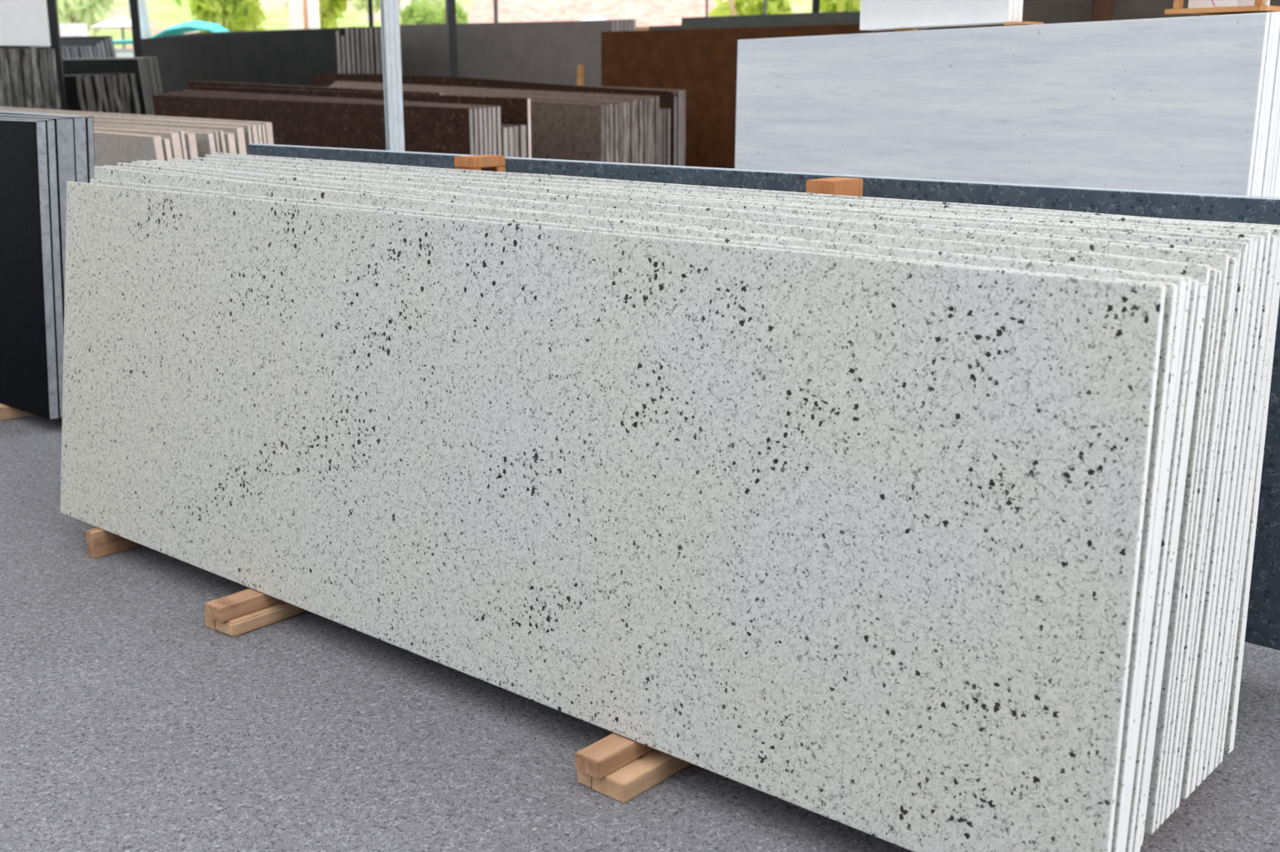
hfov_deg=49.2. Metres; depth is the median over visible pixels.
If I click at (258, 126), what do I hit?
slab
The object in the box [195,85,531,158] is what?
granite slab
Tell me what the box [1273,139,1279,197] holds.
marble slab
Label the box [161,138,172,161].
slab
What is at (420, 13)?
tree
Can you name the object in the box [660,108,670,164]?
slab
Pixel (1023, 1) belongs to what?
slab
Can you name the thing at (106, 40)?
slab
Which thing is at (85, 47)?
slab
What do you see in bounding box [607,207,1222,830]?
granite slab
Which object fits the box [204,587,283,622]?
bearer
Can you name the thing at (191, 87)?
granite slab
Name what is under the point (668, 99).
granite slab
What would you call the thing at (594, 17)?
parasol
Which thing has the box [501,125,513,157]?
slab
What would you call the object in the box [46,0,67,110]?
steel post
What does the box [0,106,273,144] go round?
slab
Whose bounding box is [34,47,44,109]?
rough black slab
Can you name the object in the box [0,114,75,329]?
granite slab
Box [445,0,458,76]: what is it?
steel post
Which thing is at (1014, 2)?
stone
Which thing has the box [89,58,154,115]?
slab
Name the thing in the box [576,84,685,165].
granite slab
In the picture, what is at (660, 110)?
slab
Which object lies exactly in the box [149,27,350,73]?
slab
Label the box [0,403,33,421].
bearer
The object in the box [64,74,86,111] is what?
rough grey slab
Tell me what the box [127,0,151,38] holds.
concrete post
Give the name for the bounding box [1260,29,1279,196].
marble slab
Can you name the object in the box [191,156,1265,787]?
granite slab
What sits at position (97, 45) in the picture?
slab
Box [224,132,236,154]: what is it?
slab
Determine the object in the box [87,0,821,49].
ground
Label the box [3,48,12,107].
rough black slab
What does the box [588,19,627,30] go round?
slab
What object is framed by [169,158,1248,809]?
granite slab
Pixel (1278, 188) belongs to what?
marble slab
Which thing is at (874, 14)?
stone
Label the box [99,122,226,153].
slab
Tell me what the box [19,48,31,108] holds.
rough black slab
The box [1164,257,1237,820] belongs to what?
granite slab
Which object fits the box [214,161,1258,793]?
granite slab
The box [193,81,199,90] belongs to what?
granite slab
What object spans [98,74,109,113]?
rough grey slab
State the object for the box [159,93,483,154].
granite slab
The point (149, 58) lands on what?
slab
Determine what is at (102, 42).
slab
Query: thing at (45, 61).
rough black slab
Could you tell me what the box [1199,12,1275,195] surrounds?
marble slab
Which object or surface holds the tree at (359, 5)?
on the ground
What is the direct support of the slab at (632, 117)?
on the floor
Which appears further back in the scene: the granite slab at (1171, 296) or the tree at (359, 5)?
the tree at (359, 5)
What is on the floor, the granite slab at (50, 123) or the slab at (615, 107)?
the slab at (615, 107)
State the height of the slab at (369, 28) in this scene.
1.983 m
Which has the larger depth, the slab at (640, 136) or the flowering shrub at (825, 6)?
the flowering shrub at (825, 6)
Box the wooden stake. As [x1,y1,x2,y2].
[577,64,584,85]
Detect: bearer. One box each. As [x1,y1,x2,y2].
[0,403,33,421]
[84,527,142,558]
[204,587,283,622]
[204,612,215,630]
[214,601,308,637]
[575,732,653,779]
[577,770,592,787]
[592,748,691,802]
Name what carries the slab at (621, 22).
on the floor
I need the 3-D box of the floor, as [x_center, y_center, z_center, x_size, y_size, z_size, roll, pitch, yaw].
[0.000,-0.125,6.670,36.000,0.001,26.000,0,14,0]
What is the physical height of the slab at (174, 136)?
1.226 m
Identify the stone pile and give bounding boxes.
[114,49,134,57]
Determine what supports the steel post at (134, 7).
on the floor
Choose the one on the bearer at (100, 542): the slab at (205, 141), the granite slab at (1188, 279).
the granite slab at (1188, 279)
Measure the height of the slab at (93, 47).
1.800 m
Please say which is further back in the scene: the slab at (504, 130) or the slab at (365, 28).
the slab at (365, 28)
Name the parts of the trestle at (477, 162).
leg, leg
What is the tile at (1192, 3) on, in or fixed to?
in the wooden crate
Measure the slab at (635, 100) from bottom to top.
1.432 m
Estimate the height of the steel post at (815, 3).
4.550 m
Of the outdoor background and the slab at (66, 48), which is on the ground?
the outdoor background
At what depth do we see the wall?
21.57 m
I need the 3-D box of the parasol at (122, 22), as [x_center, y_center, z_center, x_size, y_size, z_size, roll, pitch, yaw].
[-8.900,-6.371,24.176,1.100,1.380,1.046,0,14,0]
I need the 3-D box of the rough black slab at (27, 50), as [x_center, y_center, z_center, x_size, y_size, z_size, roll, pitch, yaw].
[-5.377,-2.291,11.784,1.318,1.715,0.031,12,18,39]
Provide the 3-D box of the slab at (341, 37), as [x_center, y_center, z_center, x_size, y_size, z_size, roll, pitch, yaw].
[-4.428,-3.338,15.541,3.763,1.920,0.044,12,18,39]
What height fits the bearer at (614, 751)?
0.042 m
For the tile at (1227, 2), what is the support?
in the wooden crate
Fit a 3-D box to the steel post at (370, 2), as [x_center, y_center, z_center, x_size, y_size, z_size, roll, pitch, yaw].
[-3.270,-5.055,16.981,0.100,4.550,0.100,0,14,0]
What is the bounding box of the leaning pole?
[728,0,737,15]
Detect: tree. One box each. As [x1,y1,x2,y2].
[56,0,116,35]
[174,0,181,7]
[185,0,267,33]
[350,0,445,14]
[398,0,473,24]
[707,0,794,16]
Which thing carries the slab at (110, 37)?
on the floor
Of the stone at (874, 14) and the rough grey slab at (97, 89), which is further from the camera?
the rough grey slab at (97, 89)
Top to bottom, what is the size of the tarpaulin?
0.439 m
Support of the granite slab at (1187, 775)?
on the bearer at (100, 542)
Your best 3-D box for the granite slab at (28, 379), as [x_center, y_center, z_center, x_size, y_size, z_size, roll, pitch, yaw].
[-3.209,-0.798,6.520,1.900,1.257,0.118,12,19,40]
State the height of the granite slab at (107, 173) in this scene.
1.130 m
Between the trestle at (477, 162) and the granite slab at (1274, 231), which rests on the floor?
the trestle at (477, 162)
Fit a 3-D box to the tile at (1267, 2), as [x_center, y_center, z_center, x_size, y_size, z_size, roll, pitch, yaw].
[2.176,-1.696,5.075,0.020,0.360,0.250,-12,18,-39]
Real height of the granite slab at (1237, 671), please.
1.134 m
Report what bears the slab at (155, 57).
on the floor
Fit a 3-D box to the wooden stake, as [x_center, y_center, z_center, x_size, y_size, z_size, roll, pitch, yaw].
[-0.527,-2.248,11.880,0.124,1.585,0.060,-2,14,-6]
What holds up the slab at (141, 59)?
on the floor
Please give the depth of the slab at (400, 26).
14.76 m
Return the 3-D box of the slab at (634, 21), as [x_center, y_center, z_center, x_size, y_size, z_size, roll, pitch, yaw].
[-1.393,-3.321,15.207,3.530,2.050,0.051,12,18,39]
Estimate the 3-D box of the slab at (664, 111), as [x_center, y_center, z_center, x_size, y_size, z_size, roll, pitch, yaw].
[-0.789,-2.019,11.650,2.580,1.252,0.036,12,18,39]
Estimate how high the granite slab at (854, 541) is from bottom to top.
1.084 m
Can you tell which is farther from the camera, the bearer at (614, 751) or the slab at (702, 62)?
the slab at (702, 62)
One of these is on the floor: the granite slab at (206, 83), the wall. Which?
the granite slab at (206, 83)
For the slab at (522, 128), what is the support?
on the floor
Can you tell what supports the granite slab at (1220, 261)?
on the bearer at (100, 542)
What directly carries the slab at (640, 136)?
on the floor
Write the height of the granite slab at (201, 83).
1.452 m
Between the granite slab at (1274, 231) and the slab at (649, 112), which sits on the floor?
the slab at (649, 112)
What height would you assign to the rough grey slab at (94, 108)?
1.507 m
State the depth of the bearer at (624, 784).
3.02 m
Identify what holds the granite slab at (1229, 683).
on the bearer at (100, 542)
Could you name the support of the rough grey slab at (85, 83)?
on the floor
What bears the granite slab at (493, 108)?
on the floor
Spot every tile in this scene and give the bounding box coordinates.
[1188,0,1255,8]
[1225,0,1240,6]
[1265,0,1270,5]
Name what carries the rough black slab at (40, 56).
on the floor
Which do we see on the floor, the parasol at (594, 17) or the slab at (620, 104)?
the slab at (620, 104)
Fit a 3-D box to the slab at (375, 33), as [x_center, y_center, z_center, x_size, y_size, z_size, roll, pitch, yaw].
[-4.150,-3.445,15.849,3.775,1.978,0.044,12,18,39]
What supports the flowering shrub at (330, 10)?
on the ground
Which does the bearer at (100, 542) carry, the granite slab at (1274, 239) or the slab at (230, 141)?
the granite slab at (1274, 239)
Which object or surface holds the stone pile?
on the ground
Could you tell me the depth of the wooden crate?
5.03 m
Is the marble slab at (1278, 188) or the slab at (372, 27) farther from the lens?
the slab at (372, 27)
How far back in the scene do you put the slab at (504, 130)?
8.86 m
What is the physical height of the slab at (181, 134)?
1.248 m
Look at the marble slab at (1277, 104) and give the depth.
5.00 m
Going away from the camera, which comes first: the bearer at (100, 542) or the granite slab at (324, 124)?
the bearer at (100, 542)
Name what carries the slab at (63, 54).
on the floor
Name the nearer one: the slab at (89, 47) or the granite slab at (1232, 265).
the granite slab at (1232, 265)
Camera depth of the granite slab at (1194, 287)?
2.50 m
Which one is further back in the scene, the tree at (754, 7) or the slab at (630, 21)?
the tree at (754, 7)
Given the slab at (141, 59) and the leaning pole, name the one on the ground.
the leaning pole
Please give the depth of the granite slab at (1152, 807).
2.62 m
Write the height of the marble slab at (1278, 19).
1.714 m
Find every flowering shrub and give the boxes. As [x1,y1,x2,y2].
[285,0,351,28]
[819,0,860,12]
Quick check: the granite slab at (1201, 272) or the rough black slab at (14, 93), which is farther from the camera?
the rough black slab at (14, 93)
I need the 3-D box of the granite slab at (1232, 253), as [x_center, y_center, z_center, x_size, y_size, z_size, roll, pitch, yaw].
[-0.299,-0.078,3.822,3.659,1.120,0.136,12,18,39]
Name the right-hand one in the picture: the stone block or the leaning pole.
the leaning pole
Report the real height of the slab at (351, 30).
1.966 m
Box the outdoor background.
[468,0,727,30]
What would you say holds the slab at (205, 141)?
on the floor
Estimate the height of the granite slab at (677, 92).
1.500 m
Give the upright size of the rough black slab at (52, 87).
1.720 m
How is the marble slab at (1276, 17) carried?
on the floor
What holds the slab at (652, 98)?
on the floor
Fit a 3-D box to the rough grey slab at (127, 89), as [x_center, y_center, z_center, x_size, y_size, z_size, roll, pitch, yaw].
[-5.121,-2.490,12.987,1.101,1.516,0.163,5,15,19]
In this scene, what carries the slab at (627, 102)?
on the floor
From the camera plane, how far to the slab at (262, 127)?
9.06 m
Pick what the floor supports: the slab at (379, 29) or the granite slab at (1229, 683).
the slab at (379, 29)
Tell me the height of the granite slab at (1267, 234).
1.124 m
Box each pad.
[894,28,918,31]
[1004,21,1043,25]
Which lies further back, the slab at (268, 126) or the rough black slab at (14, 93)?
the rough black slab at (14, 93)
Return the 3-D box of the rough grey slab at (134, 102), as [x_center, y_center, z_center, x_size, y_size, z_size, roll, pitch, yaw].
[-5.085,-2.507,13.050,1.125,1.518,0.158,5,15,19]
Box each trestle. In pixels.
[453,154,505,172]
[806,177,862,196]
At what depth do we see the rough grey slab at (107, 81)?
12.40 m
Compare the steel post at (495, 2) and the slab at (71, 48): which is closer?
the slab at (71, 48)
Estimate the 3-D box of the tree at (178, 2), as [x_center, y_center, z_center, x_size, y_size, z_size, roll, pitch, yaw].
[-8.874,-9.009,28.142,1.496,3.012,1.574,0,14,0]
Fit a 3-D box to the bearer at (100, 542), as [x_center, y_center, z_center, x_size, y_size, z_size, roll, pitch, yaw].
[-1.475,0.299,4.800,0.049,0.086,0.876,12,18,39]
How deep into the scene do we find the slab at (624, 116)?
10.00 m
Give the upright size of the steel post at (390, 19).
4.550 m
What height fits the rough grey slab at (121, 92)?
1.521 m
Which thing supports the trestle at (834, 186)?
on the floor
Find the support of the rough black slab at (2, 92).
on the floor
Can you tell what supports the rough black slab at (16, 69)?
on the floor
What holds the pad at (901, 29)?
on the marble slab at (1277, 170)
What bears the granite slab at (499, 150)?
on the floor
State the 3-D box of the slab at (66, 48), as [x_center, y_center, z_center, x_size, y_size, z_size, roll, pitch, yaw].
[-6.282,-3.083,14.798,1.199,1.785,0.267,8,16,29]
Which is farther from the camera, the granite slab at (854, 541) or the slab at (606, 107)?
the slab at (606, 107)
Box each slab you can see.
[0,47,9,107]
[0,63,5,106]
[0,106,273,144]
[0,108,266,144]
[0,109,94,183]
[0,111,88,183]
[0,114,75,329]
[0,116,64,418]
[0,119,59,419]
[3,46,39,109]
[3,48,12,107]
[6,48,19,107]
[6,109,258,143]
[11,47,24,108]
[12,48,20,107]
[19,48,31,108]
[25,48,34,108]
[34,46,66,58]
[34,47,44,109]
[37,48,49,109]
[42,48,56,109]
[42,49,52,109]
[50,49,60,109]
[59,35,115,57]
[59,181,1165,851]
[60,38,111,57]
[60,40,106,57]
[60,43,102,57]
[60,45,89,58]
[62,45,84,58]
[62,57,156,94]
[62,58,149,114]
[64,46,70,58]
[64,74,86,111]
[64,74,96,112]
[68,46,75,58]
[69,45,79,58]
[74,57,154,109]
[79,73,128,114]
[80,76,92,111]
[87,45,93,58]
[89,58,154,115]
[89,179,1178,851]
[90,74,102,112]
[91,45,98,57]
[93,56,162,93]
[93,116,252,154]
[93,119,246,154]
[93,122,220,152]
[93,124,188,159]
[94,126,183,159]
[94,130,164,166]
[94,165,1186,851]
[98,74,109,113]
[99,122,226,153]
[104,57,159,94]
[104,74,116,113]
[104,164,1199,851]
[105,58,151,115]
[110,74,123,114]
[117,162,1206,851]
[122,73,131,114]
[126,73,140,114]
[131,161,1210,846]
[137,159,1217,834]
[138,117,263,144]
[141,30,341,93]
[141,34,345,73]
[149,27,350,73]
[149,159,1230,825]
[152,94,473,154]
[155,26,360,74]
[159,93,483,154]
[160,94,478,154]
[161,28,355,73]
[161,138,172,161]
[164,26,369,74]
[167,28,365,74]
[167,92,488,154]
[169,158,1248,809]
[170,91,492,154]
[172,26,374,74]
[179,27,383,74]
[181,89,502,155]
[181,90,497,154]
[184,130,215,157]
[184,132,198,159]
[186,27,379,74]
[188,81,194,89]
[191,26,381,34]
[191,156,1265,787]
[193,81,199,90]
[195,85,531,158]
[196,26,374,33]
[199,81,204,85]
[204,81,443,94]
[204,154,1279,768]
[211,25,402,74]
[213,152,1279,753]
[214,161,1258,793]
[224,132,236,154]
[248,143,1279,650]
[249,160,1278,775]
[298,172,1241,814]
[312,73,677,165]
[328,85,618,162]
[328,86,613,162]
[329,84,627,163]
[330,84,629,163]
[332,83,638,163]
[333,81,652,164]
[333,82,643,164]
[334,85,622,162]
[335,80,659,164]
[336,82,647,164]
[336,84,635,163]
[341,81,654,164]
[348,172,1253,799]
[378,170,1270,781]
[399,19,615,86]
[454,94,609,162]
[501,124,527,157]
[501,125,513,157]
[501,126,508,156]
[503,125,518,157]
[530,100,605,161]
[533,177,1279,764]
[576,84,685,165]
[587,85,682,165]
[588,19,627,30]
[589,19,623,30]
[591,19,619,31]
[600,86,680,165]
[601,24,922,169]
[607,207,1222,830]
[617,19,636,30]
[618,19,632,30]
[648,19,860,29]
[658,109,662,164]
[659,108,666,164]
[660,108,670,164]
[681,10,860,24]
[734,12,1270,195]
[926,0,1080,29]
[926,249,1191,851]
[971,0,1279,28]
[1117,12,1278,196]
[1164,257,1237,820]
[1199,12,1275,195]
[1241,11,1279,196]
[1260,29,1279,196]
[1265,74,1279,196]
[1269,105,1279,197]
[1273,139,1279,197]
[1276,173,1279,197]
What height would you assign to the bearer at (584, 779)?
0.043 m
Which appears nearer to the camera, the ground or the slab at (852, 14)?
the slab at (852, 14)
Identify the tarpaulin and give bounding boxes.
[113,19,229,44]
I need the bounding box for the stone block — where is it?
[0,0,50,47]
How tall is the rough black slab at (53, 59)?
1.717 m
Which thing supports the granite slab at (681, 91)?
on the floor
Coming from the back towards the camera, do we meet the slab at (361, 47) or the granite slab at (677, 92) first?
the slab at (361, 47)
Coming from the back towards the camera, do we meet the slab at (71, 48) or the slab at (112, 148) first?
the slab at (71, 48)
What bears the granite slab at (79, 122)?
on the bearer at (7, 412)
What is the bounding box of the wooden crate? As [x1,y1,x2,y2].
[1164,0,1279,15]
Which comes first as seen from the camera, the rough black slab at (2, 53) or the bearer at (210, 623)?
the bearer at (210, 623)
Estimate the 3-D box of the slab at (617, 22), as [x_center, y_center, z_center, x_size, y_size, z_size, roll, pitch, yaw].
[-1.545,-3.283,15.053,3.506,2.050,0.054,12,18,39]
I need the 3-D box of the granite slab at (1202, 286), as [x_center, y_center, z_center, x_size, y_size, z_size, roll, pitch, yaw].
[-0.414,-0.045,3.675,3.648,1.128,0.168,12,18,39]
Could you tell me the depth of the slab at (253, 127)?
8.47 m
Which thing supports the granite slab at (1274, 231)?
on the bearer at (100, 542)
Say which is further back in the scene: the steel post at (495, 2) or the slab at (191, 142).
the steel post at (495, 2)
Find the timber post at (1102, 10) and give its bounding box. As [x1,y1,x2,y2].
[1090,0,1114,21]
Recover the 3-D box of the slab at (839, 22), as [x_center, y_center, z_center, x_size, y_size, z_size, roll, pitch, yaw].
[1.085,-2.588,12.475,2.600,1.955,0.051,12,18,39]
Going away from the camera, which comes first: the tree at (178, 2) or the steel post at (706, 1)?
the steel post at (706, 1)
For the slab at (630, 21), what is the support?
on the floor
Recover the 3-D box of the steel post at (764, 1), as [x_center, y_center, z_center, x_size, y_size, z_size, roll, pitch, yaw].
[1.540,-5.128,17.272,0.070,4.550,0.070,0,14,0]
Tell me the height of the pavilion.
3.300 m
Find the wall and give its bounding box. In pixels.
[59,23,87,36]
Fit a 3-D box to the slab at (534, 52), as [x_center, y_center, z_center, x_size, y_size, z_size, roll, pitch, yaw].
[-1.583,-3.273,15.014,3.500,2.050,0.051,12,18,39]
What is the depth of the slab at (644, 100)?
10.18 m
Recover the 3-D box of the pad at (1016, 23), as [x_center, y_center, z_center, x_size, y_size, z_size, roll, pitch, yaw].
[1.564,-1.639,5.700,0.125,0.011,0.105,-11,17,-39]
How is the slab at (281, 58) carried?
on the floor
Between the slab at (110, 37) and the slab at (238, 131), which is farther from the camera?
the slab at (110, 37)
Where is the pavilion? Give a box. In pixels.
[287,0,409,29]
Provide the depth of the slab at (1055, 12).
9.04 m
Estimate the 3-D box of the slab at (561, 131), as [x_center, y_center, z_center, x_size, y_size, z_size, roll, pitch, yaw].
[-1.433,-1.904,10.888,3.102,1.400,0.040,12,18,39]
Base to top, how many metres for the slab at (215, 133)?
1.252 m
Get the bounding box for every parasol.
[89,15,154,49]
[578,14,607,20]
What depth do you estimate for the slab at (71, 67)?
12.92 m
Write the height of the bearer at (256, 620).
0.043 m
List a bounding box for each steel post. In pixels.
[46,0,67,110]
[129,0,143,57]
[368,0,373,26]
[379,0,404,151]
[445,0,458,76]
[493,0,498,22]
[705,0,707,16]
[762,0,766,14]
[811,0,820,12]
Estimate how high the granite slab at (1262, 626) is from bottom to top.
1.142 m
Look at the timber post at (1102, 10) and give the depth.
8.82 m
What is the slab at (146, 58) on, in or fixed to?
on the floor
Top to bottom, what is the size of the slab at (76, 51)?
1.790 m
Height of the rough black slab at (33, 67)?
1.724 m
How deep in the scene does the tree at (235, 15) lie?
23.92 m
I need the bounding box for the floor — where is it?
[0,403,1279,851]
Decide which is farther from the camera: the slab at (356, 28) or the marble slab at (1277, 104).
the slab at (356, 28)
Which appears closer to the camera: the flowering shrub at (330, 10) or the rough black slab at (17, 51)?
the rough black slab at (17, 51)
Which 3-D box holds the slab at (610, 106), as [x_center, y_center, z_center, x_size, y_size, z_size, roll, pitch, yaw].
[-1.411,-1.933,10.986,3.200,1.408,0.040,12,18,39]
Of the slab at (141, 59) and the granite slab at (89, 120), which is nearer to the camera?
the granite slab at (89, 120)
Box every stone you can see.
[859,0,1012,29]
[868,0,1018,30]
[870,0,1022,30]
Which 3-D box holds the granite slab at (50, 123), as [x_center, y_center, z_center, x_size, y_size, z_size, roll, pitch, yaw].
[-3.181,-0.809,6.550,1.900,1.265,0.111,12,19,40]
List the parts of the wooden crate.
rail, rail, rail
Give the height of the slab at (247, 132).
1.254 m
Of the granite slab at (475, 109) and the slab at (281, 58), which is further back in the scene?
the slab at (281, 58)
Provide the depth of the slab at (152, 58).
13.02 m
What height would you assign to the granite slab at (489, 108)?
1.377 m
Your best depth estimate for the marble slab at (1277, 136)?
5.03 m
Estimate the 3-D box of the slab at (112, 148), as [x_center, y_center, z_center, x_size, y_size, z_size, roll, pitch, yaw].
[-3.944,-1.315,8.877,3.603,1.234,0.157,12,18,39]
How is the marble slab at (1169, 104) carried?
on the floor
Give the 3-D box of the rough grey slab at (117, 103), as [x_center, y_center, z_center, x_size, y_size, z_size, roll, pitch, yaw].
[-5.163,-2.448,12.850,1.119,1.501,0.172,5,15,19]
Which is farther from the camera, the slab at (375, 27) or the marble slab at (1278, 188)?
the slab at (375, 27)
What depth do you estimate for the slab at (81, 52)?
14.35 m
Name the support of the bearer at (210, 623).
on the floor
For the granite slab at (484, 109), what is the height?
1.371 m
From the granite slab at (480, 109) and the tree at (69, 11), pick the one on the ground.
the tree at (69, 11)
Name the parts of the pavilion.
panel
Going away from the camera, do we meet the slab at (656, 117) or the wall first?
the slab at (656, 117)
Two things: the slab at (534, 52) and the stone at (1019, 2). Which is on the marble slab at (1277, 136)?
the stone at (1019, 2)
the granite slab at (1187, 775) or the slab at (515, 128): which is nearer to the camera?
the granite slab at (1187, 775)

